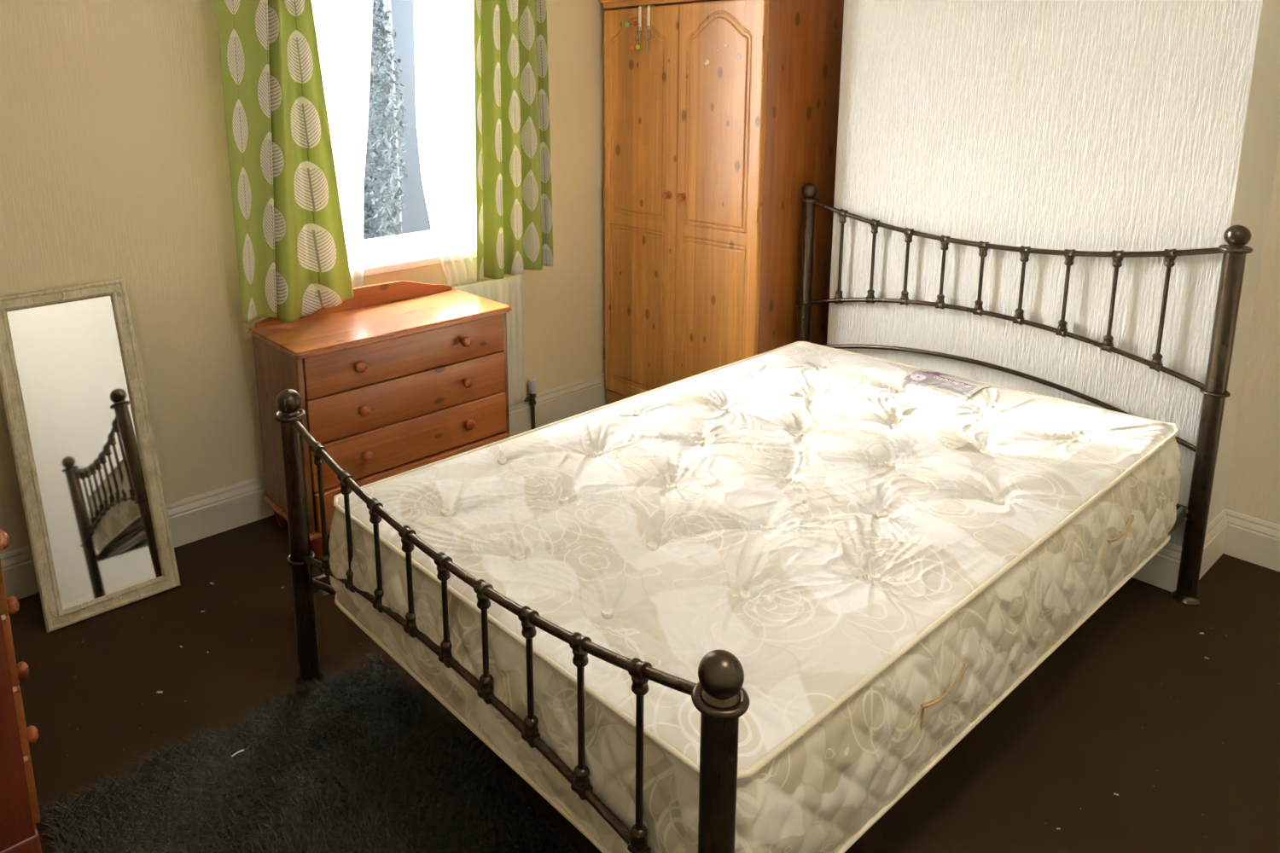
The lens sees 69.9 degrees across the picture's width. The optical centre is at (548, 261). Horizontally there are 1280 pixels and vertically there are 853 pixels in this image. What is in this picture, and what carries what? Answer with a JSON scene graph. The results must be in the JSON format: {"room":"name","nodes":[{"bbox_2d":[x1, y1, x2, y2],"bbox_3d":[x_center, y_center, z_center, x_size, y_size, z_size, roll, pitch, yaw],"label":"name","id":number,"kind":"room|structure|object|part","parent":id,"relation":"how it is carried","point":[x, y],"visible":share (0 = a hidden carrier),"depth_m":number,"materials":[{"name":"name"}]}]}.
{"room":"bedroom","nodes":[
{"label":"bedroom","id":0,"kind":"room"},
{"bbox_2d":[0,0,607,554],"bbox_3d":[-1.023,-0.345,2.985,4.342,2.420,0.260,-11,15,-38],"label":"wall","id":1,"kind":"structure","parent":0,"point":[114,164],"depth_m":2.75,"materials":[{"name":"beige paint"}]},
{"bbox_2d":[0,372,605,599],"bbox_3d":[-0.916,0.789,3.115,4.142,0.145,0.018,-11,15,-38],"label":"baseboard","id":2,"kind":"structure","parent":1,"relation":"attached to","point":[203,515],"depth_m":3.01,"materials":[{"name":"paint"}]},
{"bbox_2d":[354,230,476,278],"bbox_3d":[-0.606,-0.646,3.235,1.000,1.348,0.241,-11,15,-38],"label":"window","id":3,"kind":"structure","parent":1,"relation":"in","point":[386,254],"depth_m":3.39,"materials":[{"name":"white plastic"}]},
{"bbox_3d":[-0.576,0.004,3.347,0.998,0.030,0.176,-11,15,-38],"label":"sill","id":4,"kind":"part","parent":3,"relation":"part of","materials":[{"name":"white plastic"}]},
{"bbox_2d":[451,274,536,430],"bbox_3d":[-0.479,0.453,3.398,1.084,0.672,0.051,-10,15,-38],"label":"radiator","id":5,"kind":"object","parent":1,"relation":"attached to","point":[509,290],"visible":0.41,"depth_m":3.63,"materials":[{"name":"beige metal"}]},
{"bbox_3d":[-0.532,-1.353,2.980,1.500,0.040,0.080,-11,15,-38],"label":"pole","id":6,"kind":"object","parent":1,"relation":"attached to","visible":0},
{"bbox_2d":[215,0,353,323],"bbox_3d":[-0.822,-0.533,2.811,0.389,1.467,0.101,-11,15,-38],"label":"curtain","id":7,"kind":"object","parent":6,"relation":"hanging from","point":[290,240],"visible":1,"depth_m":2.83,"materials":[{"name":"green fabric"}]},
{"bbox_2d":[311,0,372,288],"bbox_3d":[-0.755,-0.560,2.970,0.496,1.440,0.015,-11,15,-38],"label":"curtain","id":8,"kind":"object","parent":6,"relation":"hanging from","point":[343,27],"visible":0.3,"depth_m":3.05,"materials":[{"name":"white fabric"}]},
{"bbox_2d":[413,0,527,285],"bbox_3d":[-0.290,-0.639,3.346,0.497,1.456,0.015,-11,15,-38],"label":"curtain","id":9,"kind":"object","parent":6,"relation":"hanging from","point":[443,29],"visible":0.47,"depth_m":3.31,"materials":[{"name":"white fabric"}]},
{"bbox_2d":[473,0,553,280],"bbox_3d":[-0.150,-0.664,3.384,0.385,1.468,0.069,-11,15,-38],"label":"curtain","id":10,"kind":"object","parent":6,"relation":"hanging from","point":[514,225],"visible":1,"depth_m":3.42,"materials":[{"name":"green fabric"}]},
{"bbox_2d":[8,515,1279,852],"bbox_3d":[0.182,1.165,1.841,4.342,0.100,4.056,-11,15,-38],"label":"floor","id":11,"kind":"structure","parent":0,"point":[1132,694],"depth_m":2.14,"materials":[{"name":"brown carpet"}]},
{"bbox_2d":[0,526,41,852],"bbox_3d":[-1.323,0.753,1.848,0.385,0.751,0.793,-11,15,-38],"label":"dresser","id":12,"kind":"object","parent":11,"relation":"on","point":[20,815],"visible":1,"depth_m":1.67,"materials":[{"name":"brown wood"}]},
{"bbox_3d":[-1.213,0.520,1.895,0.019,0.130,0.724,-11,15,-38],"label":"drawer","id":13,"kind":"part","parent":12,"relation":"part of","materials":[{"name":"brown wood"}]},
{"bbox_3d":[-1.069,0.545,1.767,0.036,0.036,0.036,-11,15,-38],"label":"knob","id":14,"kind":"part","parent":12,"relation":"part of","materials":[{"name":"brown wood"}]},
{"bbox_3d":[-1.211,0.657,1.924,0.019,0.143,0.724,-11,15,-38],"label":"drawer","id":15,"kind":"part","parent":12,"relation":"part of","materials":[{"name":"brown wood"}]},
{"bbox_3d":[-1.067,0.682,1.796,0.036,0.036,0.036,-11,15,-38],"label":"knob","id":16,"kind":"part","parent":12,"relation":"part of","materials":[{"name":"brown wood"}]},
{"bbox_3d":[-1.220,0.733,1.931,0.034,0.301,0.728,-11,15,-38],"label":"rail","id":17,"kind":"part","parent":12,"relation":"part of","materials":[{"name":"brown wood"}]},
{"bbox_3d":[-1.103,0.817,1.553,0.331,0.584,0.018,-11,15,-38],"label":"panel","id":18,"kind":"part","parent":12,"relation":"part of","materials":[{"name":"brown wood"}]},
{"bbox_3d":[-1.335,1.084,1.904,0.341,0.080,0.771,-11,15,-38],"label":"board","id":19,"kind":"part","parent":12,"relation":"part of","materials":[{"name":"brown wood"}]},
{"bbox_3d":[-1.209,0.801,1.954,0.019,0.143,0.724,-11,15,-38],"label":"drawer","id":20,"kind":"part","parent":12,"relation":"part of","materials":[{"name":"brown wood"}]},
{"bbox_3d":[-1.065,0.826,1.826,0.036,0.036,0.036,-11,15,-38],"label":"knob","id":21,"kind":"part","parent":12,"relation":"part of","materials":[{"name":"brown wood"}]},
{"bbox_3d":[-1.206,0.946,1.985,0.019,0.145,0.724,-11,15,-38],"label":"drawer","id":22,"kind":"part","parent":12,"relation":"part of","materials":[{"name":"brown wood"}]},
{"bbox_3d":[-1.063,0.971,1.857,0.036,0.036,0.036,-11,15,-38],"label":"knob","id":23,"kind":"part","parent":12,"relation":"part of","materials":[{"name":"brown wood"}]},
{"bbox_2d":[0,278,180,633],"bbox_3d":[-1.304,0.529,2.567,0.352,0.891,0.260,-11,15,-38],"label":"leaning mirror","id":24,"kind":"object","parent":11,"relation":"on","point":[72,382],"visible":1,"depth_m":2.56,"materials":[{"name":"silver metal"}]},
{"bbox_2d":[37,651,587,852],"bbox_3d":[-0.370,1.143,1.653,0.845,0.038,1.222,-11,15,-38],"label":"shag rug","id":25,"kind":"object","parent":11,"relation":"on","point":[361,762],"visible":1,"depth_m":1.88,"materials":[{"name":"black carpet"}]},
{"bbox_2d":[247,280,511,559],"bbox_3d":[-0.523,0.487,3.048,0.793,0.751,0.397,-11,15,-38],"label":"dresser","id":26,"kind":"object","parent":11,"relation":"on","point":[393,378],"visible":0.79,"depth_m":2.91,"materials":[{"name":"brown wood"}]},
{"bbox_3d":[-0.878,0.841,3.010,0.068,0.085,0.068,-11,15,-38],"label":"leg","id":27,"kind":"part","parent":26,"relation":"part of","materials":[{"name":"red wood"}]},
{"bbox_3d":[-0.829,0.533,2.837,0.018,0.567,0.331,-11,15,-38],"label":"panel","id":28,"kind":"part","parent":26,"relation":"part of","materials":[{"name":"brown wood"}]},
{"bbox_3d":[-0.533,0.759,3.123,0.785,0.018,0.351,-11,15,-38],"label":"board","id":29,"kind":"part","parent":26,"relation":"part of","materials":[{"name":"brown wood"}]},
{"bbox_3d":[-0.715,0.879,2.817,0.068,0.085,0.068,-11,15,-38],"label":"leg","id":30,"kind":"part","parent":26,"relation":"part of","materials":[{"name":"red wood"}]},
{"bbox_3d":[-0.572,0.320,2.760,0.036,0.036,0.036,-11,15,-38],"label":"knob","id":31,"kind":"part","parent":26,"relation":"part of","materials":[{"name":"brown wood"}]},
{"bbox_3d":[-0.569,0.458,2.789,0.036,0.036,0.036,-11,15,-38],"label":"knob","id":32,"kind":"part","parent":26,"relation":"part of","materials":[{"name":"brown wood"}]},
{"bbox_3d":[-0.565,0.603,2.817,0.036,0.036,0.036,-11,15,-38],"label":"knob","id":33,"kind":"part","parent":26,"relation":"part of","materials":[{"name":"brown wood"}]},
{"bbox_3d":[-0.441,0.295,2.902,0.724,0.131,0.019,-11,15,-38],"label":"drawer","id":34,"kind":"part","parent":26,"relation":"part of","materials":[{"name":"brown wood"}]},
{"bbox_3d":[-0.438,0.432,2.930,0.724,0.144,0.019,-11,15,-38],"label":"drawer","id":35,"kind":"part","parent":26,"relation":"part of","materials":[{"name":"brown wood"}]},
{"bbox_3d":[-0.434,0.577,2.958,0.724,0.144,0.019,-11,15,-38],"label":"drawer","id":36,"kind":"part","parent":26,"relation":"part of","materials":[{"name":"brown wood"}]},
{"bbox_3d":[-0.422,0.713,2.975,0.724,0.124,0.019,-11,15,-38],"label":"drawer","id":37,"kind":"part","parent":26,"relation":"part of","materials":[{"name":"brown wood"}]},
{"bbox_3d":[-0.275,0.265,3.000,0.036,0.036,0.036,-11,15,-38],"label":"knob","id":38,"kind":"part","parent":26,"relation":"part of","materials":[{"name":"brown wood"}]},
{"bbox_3d":[-0.272,0.403,3.028,0.036,0.036,0.036,-11,15,-38],"label":"knob","id":39,"kind":"part","parent":26,"relation":"part of","materials":[{"name":"brown wood"}]},
{"bbox_3d":[-0.268,0.547,3.056,0.036,0.036,0.036,-11,15,-38],"label":"knob","id":40,"kind":"part","parent":26,"relation":"part of","materials":[{"name":"brown wood"}]},
{"bbox_3d":[-0.254,0.426,3.301,0.018,0.567,0.331,-11,15,-38],"label":"panel","id":41,"kind":"part","parent":26,"relation":"part of","materials":[{"name":"brown wood"}]},
{"bbox_2d":[600,0,843,405],"bbox_3d":[0.684,-0.186,3.700,0.558,1.762,0.840,-11,15,-38],"label":"wardrobe","id":42,"kind":"object","parent":11,"relation":"on","point":[714,134],"visible":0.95,"depth_m":3.42,"materials":[{"name":"brown wood"}]},
{"bbox_2d":[624,5,645,53],"bbox_3d":[0.334,-0.902,3.555,0.057,0.179,0.079,-11,15,-38],"label":"hook","id":43,"kind":"object","parent":42,"relation":"hanging from","point":[634,23],"visible":1,"depth_m":3.53,"materials":[{"name":"white"}]},
{"bbox_3d":[0.371,-0.196,3.703,0.021,1.614,0.408,-11,15,-38],"label":"door","id":44,"kind":"part","parent":42,"relation":"part of","materials":[{"name":"brown wood"}]},
{"bbox_2d":[644,5,654,52],"bbox_3d":[0.384,-0.891,3.496,0.057,0.179,0.021,-11,15,-38],"label":"hook","id":45,"kind":"object","parent":42,"relation":"hanging from","point":[648,6],"visible":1,"depth_m":3.49,"materials":[{"name":"white"}]},
{"bbox_3d":[0.674,-1.023,3.526,0.549,0.054,0.840,-11,15,-38],"label":"cornice","id":46,"kind":"part","parent":42,"relation":"part of","materials":[{"name":"brown wood"}]},
{"bbox_3d":[0.456,-0.256,3.542,0.031,0.032,0.032,-11,15,-38],"label":"knob","id":47,"kind":"part","parent":42,"relation":"part of","materials":[{"name":"brown wood"}]},
{"bbox_3d":[0.503,-0.245,3.486,0.031,0.032,0.032,-11,15,-38],"label":"knob","id":48,"kind":"part","parent":42,"relation":"part of","materials":[{"name":"brown wood"}]},
{"bbox_3d":[0.628,-0.136,3.398,0.021,1.614,0.394,-11,15,-38],"label":"door","id":49,"kind":"part","parent":42,"relation":"part of","materials":[{"name":"brown wood"}]},
{"bbox_3d":[0.952,-0.119,3.425,0.505,1.735,0.018,-11,15,-38],"label":"panel","id":50,"kind":"part","parent":42,"relation":"part of","materials":[{"name":"brown wood"}]},
{"bbox_2d":[273,182,1253,852],"bbox_3d":[0.584,0.474,2.285,2.083,1.058,1.352,-11,15,-38],"label":"frame","id":51,"kind":"object","parent":11,"relation":"on","point":[720,698],"visible":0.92,"depth_m":2.10,"materials":[{"name":"brown metal"}]},
{"bbox_3d":[-0.596,0.694,2.180,0.048,0.695,0.048,-11,15,-38],"label":"post","id":52,"kind":"part","parent":51,"relation":"part of","materials":[{"name":"brown metal"}]},
{"bbox_3d":[0.189,0.646,2.814,1.975,0.039,0.005,-11,15,-38],"label":"rail","id":53,"kind":"part","parent":51,"relation":"part of","materials":[{"name":"grey metal"}]},
{"bbox_3d":[-0.158,0.866,1.736,0.056,0.020,1.261,-11,15,-38],"label":"cross rail","id":54,"kind":"part","parent":51,"relation":"part of","materials":[{"name":"brown metal"}]},
{"bbox_3d":[-0.188,0.768,1.692,0.015,0.080,1.259,-11,15,-38],"label":"rail","id":55,"kind":"part","parent":51,"relation":"part of","materials":[{"name":"brown metal"}]},
{"bbox_3d":[-0.192,0.500,1.635,0.016,0.103,1.260,-11,15,-38],"label":"rail","id":56,"kind":"part","parent":51,"relation":"part of","materials":[{"name":"brown metal"}]},
{"bbox_3d":[0.220,0.885,1.212,0.048,0.695,0.048,-11,15,-38],"label":"post","id":57,"kind":"part","parent":51,"relation":"part of","materials":[{"name":"brown metal"}]},
{"bbox_2d":[328,341,1181,852],"bbox_3d":[0.579,0.621,2.236,1.921,0.330,1.203,-11,15,-38],"label":"mattress","id":58,"kind":"object","parent":51,"relation":"on","point":[884,551],"visible":0.98,"depth_m":1.80,"materials":[{"name":"beige fabric"}]},
{"bbox_3d":[0.683,0.748,1.573,0.151,0.045,0.011,-11,15,-38],"label":"handle","id":59,"kind":"part","parent":58,"relation":"part of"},
{"bbox_3d":[1.310,0.629,2.088,0.151,0.045,0.011,-11,15,-38],"label":"handle","id":60,"kind":"part","parent":58,"relation":"part of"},
{"bbox_3d":[0.951,0.260,3.399,0.048,0.993,0.048,-11,15,-38],"label":"post","id":61,"kind":"part","parent":51,"relation":"part of","materials":[{"name":"brown metal"}]},
{"bbox_3d":[1.356,0.204,2.883,0.015,0.106,1.260,-11,15,-38],"label":"rail","id":62,"kind":"part","parent":51,"relation":"part of","materials":[{"name":"brown metal"}]},
{"bbox_3d":[1.359,0.372,2.919,0.015,0.118,1.261,-11,15,-38],"label":"arched rail","id":63,"kind":"part","parent":51,"relation":"part of","materials":[{"name":"brown metal"}]},
{"bbox_3d":[1.352,-0.086,2.822,0.016,0.092,1.260,-11,15,-38],"label":"rail","id":64,"kind":"part","parent":51,"relation":"part of","materials":[{"name":"brown metal"}]},
{"bbox_3d":[0.982,0.831,1.875,1.975,0.039,0.005,-11,15,-38],"label":"rail","id":65,"kind":"part","parent":51,"relation":"part of","materials":[{"name":"grey metal"}]},
{"bbox_3d":[1.353,0.601,2.959,0.016,0.037,1.260,-11,15,-38],"label":"cross rail","id":66,"kind":"part","parent":51,"relation":"part of","materials":[{"name":"brown metal"}]},
{"bbox_3d":[1.767,0.451,2.432,0.048,0.993,0.048,-11,15,-38],"label":"post","id":67,"kind":"part","parent":51,"relation":"part of","materials":[{"name":"brown metal"}]},
{"bbox_2d":[826,0,1279,546],"bbox_3d":[1.533,-0.363,2.880,0.372,2.420,1.171,-11,15,-38],"label":"wall","id":68,"kind":"structure","parent":0,"point":[1094,125],"depth_m":2.66,"materials":[{"name":"white paint"}]},
{"bbox_2d":[1223,136,1279,525],"bbox_3d":[1.808,-0.368,2.885,0.100,2.420,4.016,-11,15,-38],"label":"wall","id":69,"kind":"structure","parent":0,"point":[1253,481],"depth_m":2.65,"materials":[{"name":"beige paint"}]},
{"bbox_2d":[1131,508,1279,592],"bbox_3d":[1.696,0.795,2.914,0.370,0.135,3.656,-11,15,-38],"label":"baseboard","id":70,"kind":"structure","parent":69,"relation":"attached to","point":[1240,536],"depth_m":2.68,"materials":[{"name":"paint"}]},
{"label":"outside","id":71,"kind":"structure","parent":0,"visible":0},
{"bbox_3d":[-4.647,0.496,8.763,26.000,0.100,12.824,-11,15,-38],"label":"ground","id":72,"kind":"structure","parent":71,"visible":0},
{"bbox_2d":[363,0,409,239],"bbox_3d":[-1.566,-0.748,6.494,1.118,3.493,1.128,-4,12,-15],"label":"tree","id":73,"kind":"object","parent":72,"relation":"on","point":[388,224],"visible":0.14,"depth_m":6.40,"materials":[{"name":"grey plant"}]},
{"bbox_2d":[363,0,430,239],"bbox_3d":[-0.064,-2.620,8.656,6.580,5.900,0.300,-11,15,-38],"label":"wall","id":74,"kind":"structure","parent":72,"relation":"on","point":[415,217],"depth_m":7.72,"materials":[{"name":"white paint"}]},
{"bbox_2d":[382,0,401,234],"bbox_3d":[-1.330,-2.282,7.390,0.070,5.800,0.070,-11,15,-38],"label":"drainpipe","id":75,"kind":"object","parent":74,"relation":"attached to","point":[387,5],"visible":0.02,"depth_m":7.52,"materials":[{"name":"grey plastic"}]}
]}

